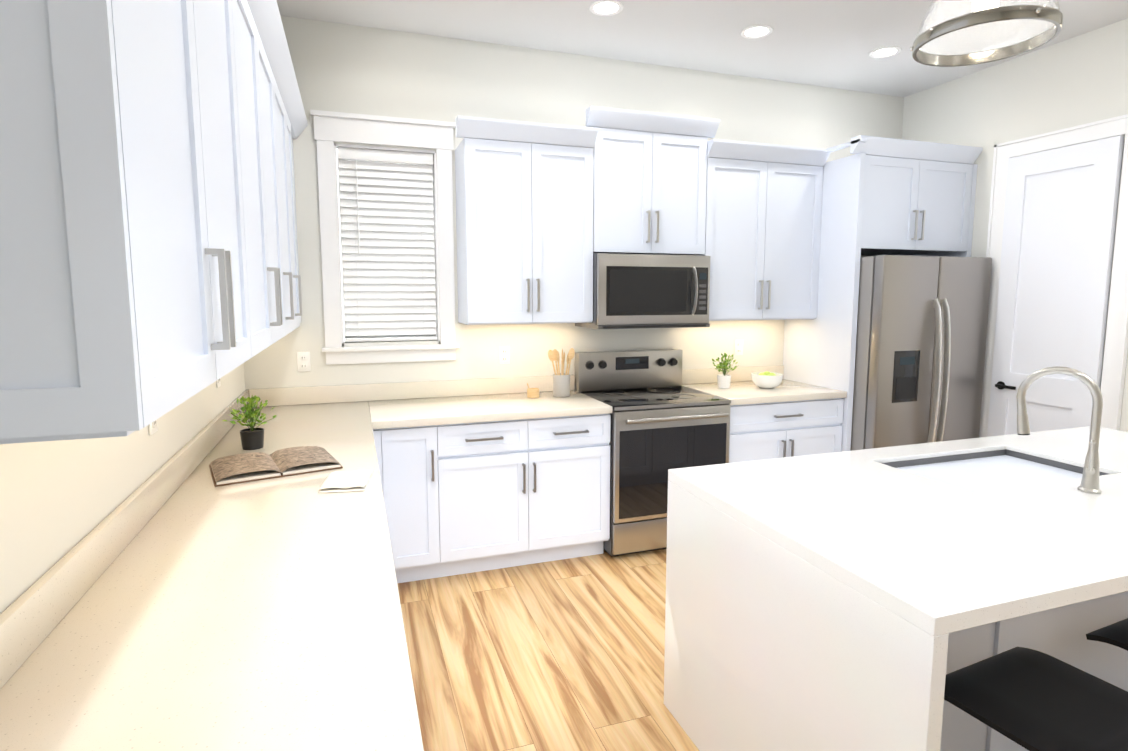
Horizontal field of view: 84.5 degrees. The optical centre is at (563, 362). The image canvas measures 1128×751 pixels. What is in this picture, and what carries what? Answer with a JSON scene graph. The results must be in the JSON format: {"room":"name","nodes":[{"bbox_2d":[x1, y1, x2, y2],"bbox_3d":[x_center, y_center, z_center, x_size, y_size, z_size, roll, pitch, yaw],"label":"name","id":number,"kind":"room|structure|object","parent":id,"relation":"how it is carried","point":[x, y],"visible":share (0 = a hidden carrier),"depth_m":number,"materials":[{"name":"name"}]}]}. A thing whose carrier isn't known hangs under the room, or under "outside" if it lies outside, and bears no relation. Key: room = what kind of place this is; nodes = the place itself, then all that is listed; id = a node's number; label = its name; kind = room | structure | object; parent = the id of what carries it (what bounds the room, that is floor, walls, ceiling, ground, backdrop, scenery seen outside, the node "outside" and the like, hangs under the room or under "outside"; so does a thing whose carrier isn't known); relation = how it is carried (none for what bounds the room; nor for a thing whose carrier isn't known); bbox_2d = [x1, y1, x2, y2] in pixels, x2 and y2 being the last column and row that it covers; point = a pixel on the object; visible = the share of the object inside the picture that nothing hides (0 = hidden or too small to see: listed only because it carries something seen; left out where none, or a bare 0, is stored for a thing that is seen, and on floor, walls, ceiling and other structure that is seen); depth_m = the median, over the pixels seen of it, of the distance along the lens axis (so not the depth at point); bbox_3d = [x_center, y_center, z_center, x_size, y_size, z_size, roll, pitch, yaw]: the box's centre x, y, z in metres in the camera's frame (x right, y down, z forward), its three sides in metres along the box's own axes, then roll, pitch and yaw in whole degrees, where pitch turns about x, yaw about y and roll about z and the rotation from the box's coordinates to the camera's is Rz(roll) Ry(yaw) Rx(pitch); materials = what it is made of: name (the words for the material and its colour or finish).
{"room":"kitchen","nodes":[
{"label":"kitchen","id":0,"kind":"room"},
{"bbox_2d":[0,363,244,613],"bbox_3d":[-0.759,0.011,0.198,0.150,3.040,7.130,-2,7,-19],"label":"wall","id":1,"kind":"structure","parent":0,"point":[59,499],"depth_m":1.32,"materials":[{"name":"white paint"}]},
{"bbox_2d":[0,389,250,688],"bbox_3d":[-0.989,0.457,1.199,0.020,0.099,4.888,-2,7,-19],"label":"backsplash","id":2,"kind":"structure","parent":1,"relation":"attached to","point":[24,625],"depth_m":1.36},
{"bbox_2d":[0,0,259,443],"bbox_3d":[-0.840,-0.517,1.122,0.324,1.106,0.984,-2,7,-19],"label":"upper cabinet","id":3,"kind":"object","parent":1,"relation":"attached to","point":[149,267],"depth_m":0.76,"materials":[{"name":"white paint"}]},
{"bbox_2d":[148,420,157,435],"bbox_3d":[-1.233,0.157,1.864,0.008,0.114,0.070,-2,7,-19],"label":"electrical outlet","id":4,"kind":"object","parent":1,"relation":"attached to","point":[153,428],"visible":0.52,"depth_m":1.85,"materials":[{"name":"white plastic"}]},
{"bbox_2d":[216,379,220,387],"bbox_3d":[-1.549,0.054,2.785,0.008,0.114,0.070,-2,7,-19],"label":"electrical outlet","id":5,"kind":"object","parent":1,"relation":"attached to","point":[218,382],"visible":0.29,"depth_m":2.77,"materials":[{"name":"white plastic"}]},
{"bbox_2d":[244,0,291,351],"bbox_3d":[-1.127,-0.610,1.958,0.324,1.106,1.028,-2,7,-19],"label":"upper cabinet","id":6,"kind":"object","parent":1,"relation":"attached to","point":[259,42],"depth_m":2.08,"materials":[{"name":"white paint"}]},
{"bbox_2d":[276,52,299,330],"bbox_3d":[-1.348,-0.682,2.603,0.324,1.106,0.578,-2,7,-19],"label":"upper cabinet","id":7,"kind":"object","parent":1,"relation":"attached to","point":[285,120],"depth_m":2.85,"materials":[{"name":"white paint"}]},
{"bbox_2d":[288,92,302,322],"bbox_3d":[-1.463,-0.720,2.939,0.324,1.106,0.374,-2,7,-19],"label":"upper cabinet","id":8,"kind":"object","parent":1,"relation":"attached to","point":[289,93],"depth_m":3.14,"materials":[{"name":"white paint"}]},
{"bbox_2d":[296,132,300,287],"bbox_3d":[-1.569,-0.705,3.255,0.324,1.015,0.401,-2,7,-19],"label":"upper cabinet","id":9,"kind":"object","parent":1,"relation":"attached to","point":[297,133],"depth_m":3.37,"materials":[{"name":"white paint"}]},
{"bbox_2d":[527,383,538,397],"bbox_3d":[-0.189,0.171,3.818,0.077,0.086,0.076,-2,7,-19],"label":"box","id":10,"kind":"object","parent":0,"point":[532,392],"visible":1,"depth_m":3.79,"materials":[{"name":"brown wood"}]},
{"bbox_2d":[397,549,698,750],"bbox_3d":[1.508,1.466,1.137,4.940,0.060,7.130,-2,7,-19],"label":"floor","id":11,"kind":"structure","parent":0,"point":[563,655],"depth_m":2.67,"materials":[{"name":"brown wood"}]},
{"bbox_2d":[372,425,391,528],"bbox_3d":[-1.199,0.796,2.914,0.694,0.875,0.376,-2,7,-19],"label":"base cabinet","id":12,"kind":"object","parent":11,"relation":"on","point":[381,437],"depth_m":3.16,"materials":[{"name":"white paint"}]},
{"bbox_2d":[384,425,455,582],"bbox_3d":[-0.897,0.729,3.523,0.406,0.875,0.627,-2,7,-19],"label":"base cabinet","id":13,"kind":"object","parent":11,"relation":"on","point":[419,460],"depth_m":3.25,"materials":[{"name":"white paint"}]},
{"bbox_2d":[0,401,423,750],"bbox_3d":[-0.690,0.515,1.308,0.652,0.040,4.888,-2,7,-19],"label":"countertop","id":14,"kind":"structure","parent":13,"relation":"on","point":[260,615],"depth_m":1.18,"materials":[{"name":"white stone"}]},
{"bbox_2d":[223,395,276,449],"bbox_3d":[-1.287,0.243,2.556,0.201,0.223,0.184,-2,7,-19],"label":"plant","id":15,"kind":"object","parent":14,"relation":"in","point":[252,437],"visible":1,"depth_m":2.54,"materials":[{"name":"green plant"}]},
{"bbox_2d":[209,446,342,486],"bbox_3d":[-1.062,0.370,2.286,0.410,0.031,0.300,-4,8,-33],"label":"book","id":16,"kind":"object","parent":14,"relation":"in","point":[241,468],"visible":1,"depth_m":2.23,"materials":[{"name":"brown paper"}]},
{"bbox_2d":[317,470,372,492],"bbox_3d":[-0.733,0.399,2.098,0.144,0.016,0.206,-1,6,-9],"label":"towel","id":17,"kind":"object","parent":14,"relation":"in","point":[346,481],"visible":1,"depth_m":2.07,"materials":[{"name":"white fabric"}]},
{"bbox_2d":[452,413,610,574],"bbox_3d":[-0.325,0.707,3.717,1.036,0.875,0.627,-2,7,-19],"label":"base cabinet","id":18,"kind":"object","parent":11,"relation":"on","point":[538,491],"depth_m":3.44,"materials":[{"name":"white paint"}]},
{"bbox_2d":[368,389,611,428],"bbox_3d":[-0.448,0.258,3.613,1.303,0.040,0.653,-2,7,-19],"label":"countertop","id":19,"kind":"structure","parent":18,"relation":"on","point":[405,412],"depth_m":3.45,"materials":[{"name":"white stone"}]},
{"bbox_2d":[575,349,730,556],"bbox_3d":[0.548,0.537,3.937,0.761,1.165,0.725,-2,7,-19],"label":"range","id":20,"kind":"object","parent":11,"relation":"on","point":[663,420],"visible":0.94,"depth_m":3.66,"materials":[{"name":"silver metal"}]},
{"bbox_2d":[729,397,845,462],"bbox_3d":[1.314,0.645,4.272,0.889,0.875,0.627,-2,7,-19],"label":"base cabinet","id":21,"kind":"object","parent":11,"relation":"on","point":[783,429],"depth_m":3.95,"materials":[{"name":"white paint"}]},
{"bbox_2d":[682,379,846,404],"bbox_3d":[1.317,0.192,4.211,0.889,0.040,0.653,-2,7,-19],"label":"countertop","id":22,"kind":"structure","parent":21,"relation":"on","point":[739,392],"depth_m":4.02,"materials":[{"name":"white stone"}]},
{"bbox_2d":[664,426,1127,750],"bbox_3d":[1.639,0.859,2.178,2.300,0.915,1.130,-2,7,-19],"label":"kitchen island","id":23,"kind":"object","parent":11,"relation":"on","point":[863,600],"visible":1,"depth_m":1.76,"materials":[{"name":"white stone"}]},
{"bbox_2d":[1016,366,1102,493],"bbox_3d":[1.640,0.212,2.053,0.132,0.397,0.221,-2,7,-19],"label":"faucet","id":24,"kind":"object","parent":23,"relation":"on","point":[1090,479],"visible":1,"depth_m":1.99,"materials":[{"name":"silver metal"}]},
{"bbox_2d":[850,255,991,450],"bbox_3d":[2.272,0.175,4.382,0.916,1.785,0.907,-2,7,-19],"label":"refrigerator","id":25,"kind":"object","parent":11,"relation":"on","point":[922,323],"visible":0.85,"depth_m":3.97,"materials":[{"name":"grey metal"}]},
{"bbox_2d":[944,647,1127,750],"bbox_3d":[1.082,1.070,1.446,0.521,0.655,0.420,-3,7,-25],"label":"stool","id":26,"kind":"object","parent":11,"relation":"on","point":[1030,699],"visible":0.96,"depth_m":1.42,"materials":[{"name":"black leather"}]},
{"bbox_2d":[1086,618,1127,650],"bbox_3d":[1.681,1.045,1.671,0.521,0.655,0.420,-3,7,-24],"label":"stool","id":27,"kind":"object","parent":11,"relation":"on","point":[1115,634],"visible":0.98,"depth_m":1.72,"materials":[{"name":"black leather"}]},
{"bbox_2d":[548,348,574,396],"bbox_3d":[-0.015,0.061,3.855,0.167,0.298,0.108,-2,7,-19],"label":"utensil crock","id":28,"kind":"object","parent":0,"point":[561,384],"visible":1,"depth_m":3.83,"materials":[{"name":"grey"}]},
{"bbox_2d":[244,16,903,390],"bbox_3d":[0.382,-0.441,4.248,4.640,3.040,0.150,-2,7,-19],"label":"wall","id":29,"kind":"structure","parent":0,"point":[344,68],"depth_m":3.85,"materials":[{"name":"white paint"}]},
{"bbox_2d":[297,352,310,371],"bbox_3d":[-1.495,-0.003,3.568,0.070,0.114,0.008,-2,7,-19],"label":"electrical outlet","id":30,"kind":"object","parent":29,"relation":"attached to","point":[303,361],"visible":1,"depth_m":3.57,"materials":[{"name":"white plastic"}]},
{"bbox_2d":[310,110,459,364],"bbox_3d":[-1.044,-0.710,3.701,0.800,1.415,0.187,-2,7,-19],"label":"window","id":31,"kind":"structure","parent":29,"relation":"in","point":[340,242],"depth_m":3.61,"materials":[{"name":"white wood"}]},
{"bbox_2d":[337,147,436,341],"bbox_3d":[-1.041,-0.682,3.696,0.538,1.110,0.067,-2,7,-19],"label":"window blinds","id":32,"kind":"object","parent":31,"relation":"attached to","point":[387,231],"visible":0.94,"depth_m":3.69,"materials":[{"name":"white plastic"}]},
{"bbox_2d":[499,346,509,363],"bbox_3d":[-0.378,-0.045,3.947,0.070,0.114,0.008,-2,7,-19],"label":"electrical outlet","id":33,"kind":"object","parent":29,"relation":"attached to","point":[504,354],"visible":1,"depth_m":3.94,"materials":[{"name":"white plastic"}]},
{"bbox_2d":[248,365,783,404],"bbox_3d":[-0.064,0.138,4.067,3.593,0.099,0.020,-2,7,-19],"label":"backsplash","id":34,"kind":"structure","parent":29,"relation":"attached to","point":[311,395],"depth_m":3.80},
{"bbox_2d":[455,116,598,324],"bbox_3d":[-0.240,-0.808,3.733,0.760,1.107,0.339,-2,7,-19],"label":"upper cabinet","id":35,"kind":"object","parent":29,"relation":"attached to","point":[525,191],"depth_m":3.57,"materials":[{"name":"white paint"}]},
{"bbox_2d":[586,106,710,254],"bbox_3d":[0.482,-1.101,3.948,0.761,0.812,0.339,-2,7,-19],"label":"upper cabinet","id":36,"kind":"object","parent":29,"relation":"attached to","point":[653,172],"depth_m":3.78,"materials":[{"name":"white paint"}]},
{"bbox_2d":[575,253,710,328],"bbox_3d":[0.505,-0.450,3.953,0.761,0.448,0.460,-2,7,-19],"label":"microwave","id":37,"kind":"object","parent":36,"relation":"attached to","point":[634,291],"visible":1,"depth_m":3.78,"materials":[{"name":"silver metal"}]},
{"bbox_2d":[734,339,742,354],"bbox_3d":[1.269,-0.107,4.505,0.070,0.114,0.008,-2,7,-19],"label":"electrical outlet","id":38,"kind":"object","parent":29,"relation":"attached to","point":[738,347],"visible":1,"depth_m":4.50,"materials":[{"name":"white plastic"}]},
{"bbox_2d":[699,139,826,320],"bbox_3d":[1.268,-0.865,4.244,0.896,1.107,0.339,-2,7,-19],"label":"upper cabinet","id":39,"kind":"object","parent":29,"relation":"attached to","point":[789,235],"depth_m":4.08,"materials":[{"name":"white paint"}]},
{"bbox_2d":[823,135,978,257],"bbox_3d":[2.223,-1.120,4.383,0.939,0.672,0.639,-2,7,-19],"label":"upper cabinet","id":40,"kind":"object","parent":29,"relation":"attached to","point":[892,196],"depth_m":4.06,"materials":[{"name":"white paint"}]},
{"bbox_2d":[276,0,1127,96],"bbox_3d":[1.508,-1.615,0.794,4.940,0.060,7.130,-2,7,-19],"label":"ceiling","id":41,"kind":"structure","parent":0,"point":[829,43],"depth_m":3.53,"materials":[{"name":"white paint"}]},
{"bbox_2d":[589,0,623,15],"bbox_3d":[0.222,-1.855,3.254,0.180,0.008,0.180,-2,7,-19],"label":"recessed light","id":42,"kind":"object","parent":41,"relation":"in","point":[606,7],"visible":1,"depth_m":3.25,"materials":[{"name":"white paint"}]},
{"bbox_2d":[740,25,772,38],"bbox_3d":[1.102,-1.889,3.553,0.180,0.008,0.180,-2,7,-19],"label":"recessed light","id":43,"kind":"object","parent":41,"relation":"in","point":[755,31],"visible":1,"depth_m":3.55,"materials":[{"name":"white paint"}]},
{"bbox_2d":[869,46,900,57],"bbox_3d":[1.992,-1.922,3.854,0.180,0.008,0.180,-2,7,-19],"label":"recessed light","id":44,"kind":"object","parent":41,"relation":"in","point":[885,52],"visible":0.96,"depth_m":3.85,"materials":[{"name":"white paint"}]},
{"bbox_2d":[909,0,1062,66],"bbox_3d":[1.229,-1.310,1.777,0.364,0.763,0.368,-2,7,-19],"label":"pendant light","id":45,"kind":"object","parent":41,"relation":"hanging from","point":[952,33],"visible":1,"depth_m":1.84,"materials":[{"name":"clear glass"}]},
{"bbox_2d":[712,353,737,387],"bbox_3d":[1.092,0.052,4.201,0.184,0.239,0.197,-2,7,-19],"label":"plant","id":46,"kind":"object","parent":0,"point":[724,380],"visible":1,"depth_m":4.18,"materials":[{"name":"green plant"}]},
{"bbox_2d":[751,371,783,388],"bbox_3d":[1.371,0.117,4.198,0.210,0.111,0.210,-2,7,-19],"label":"apple bowl","id":47,"kind":"object","parent":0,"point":[768,380],"visible":1,"depth_m":4.13,"materials":[{"name":"white ceramic"}]},
{"bbox_2d":[902,18,1127,431],"bbox_3d":[3.775,-0.161,1.733,0.150,3.040,7.130,-2,7,-19],"label":"wall","id":48,"kind":"structure","parent":0,"point":[1082,79],"depth_m":3.91,"materials":[{"name":"white paint"}]},
{"bbox_2d":[979,114,1127,437],"bbox_3d":[2.971,-0.131,3.826,0.028,2.518,0.836,-2,7,-19],"label":"door frame","id":49,"kind":"structure","parent":48,"relation":"attached to","point":[1114,363],"depth_m":3.53,"materials":[{"name":"white paint"}]},
{"bbox_2d":[987,135,1123,436],"bbox_3d":[2.941,-0.080,3.821,0.080,2.402,0.614,-2,7,-19],"label":"door","id":50,"kind":"structure","parent":48,"relation":"in","point":[1060,216],"depth_m":3.75,"materials":[{"name":"white paint"}]}
]}

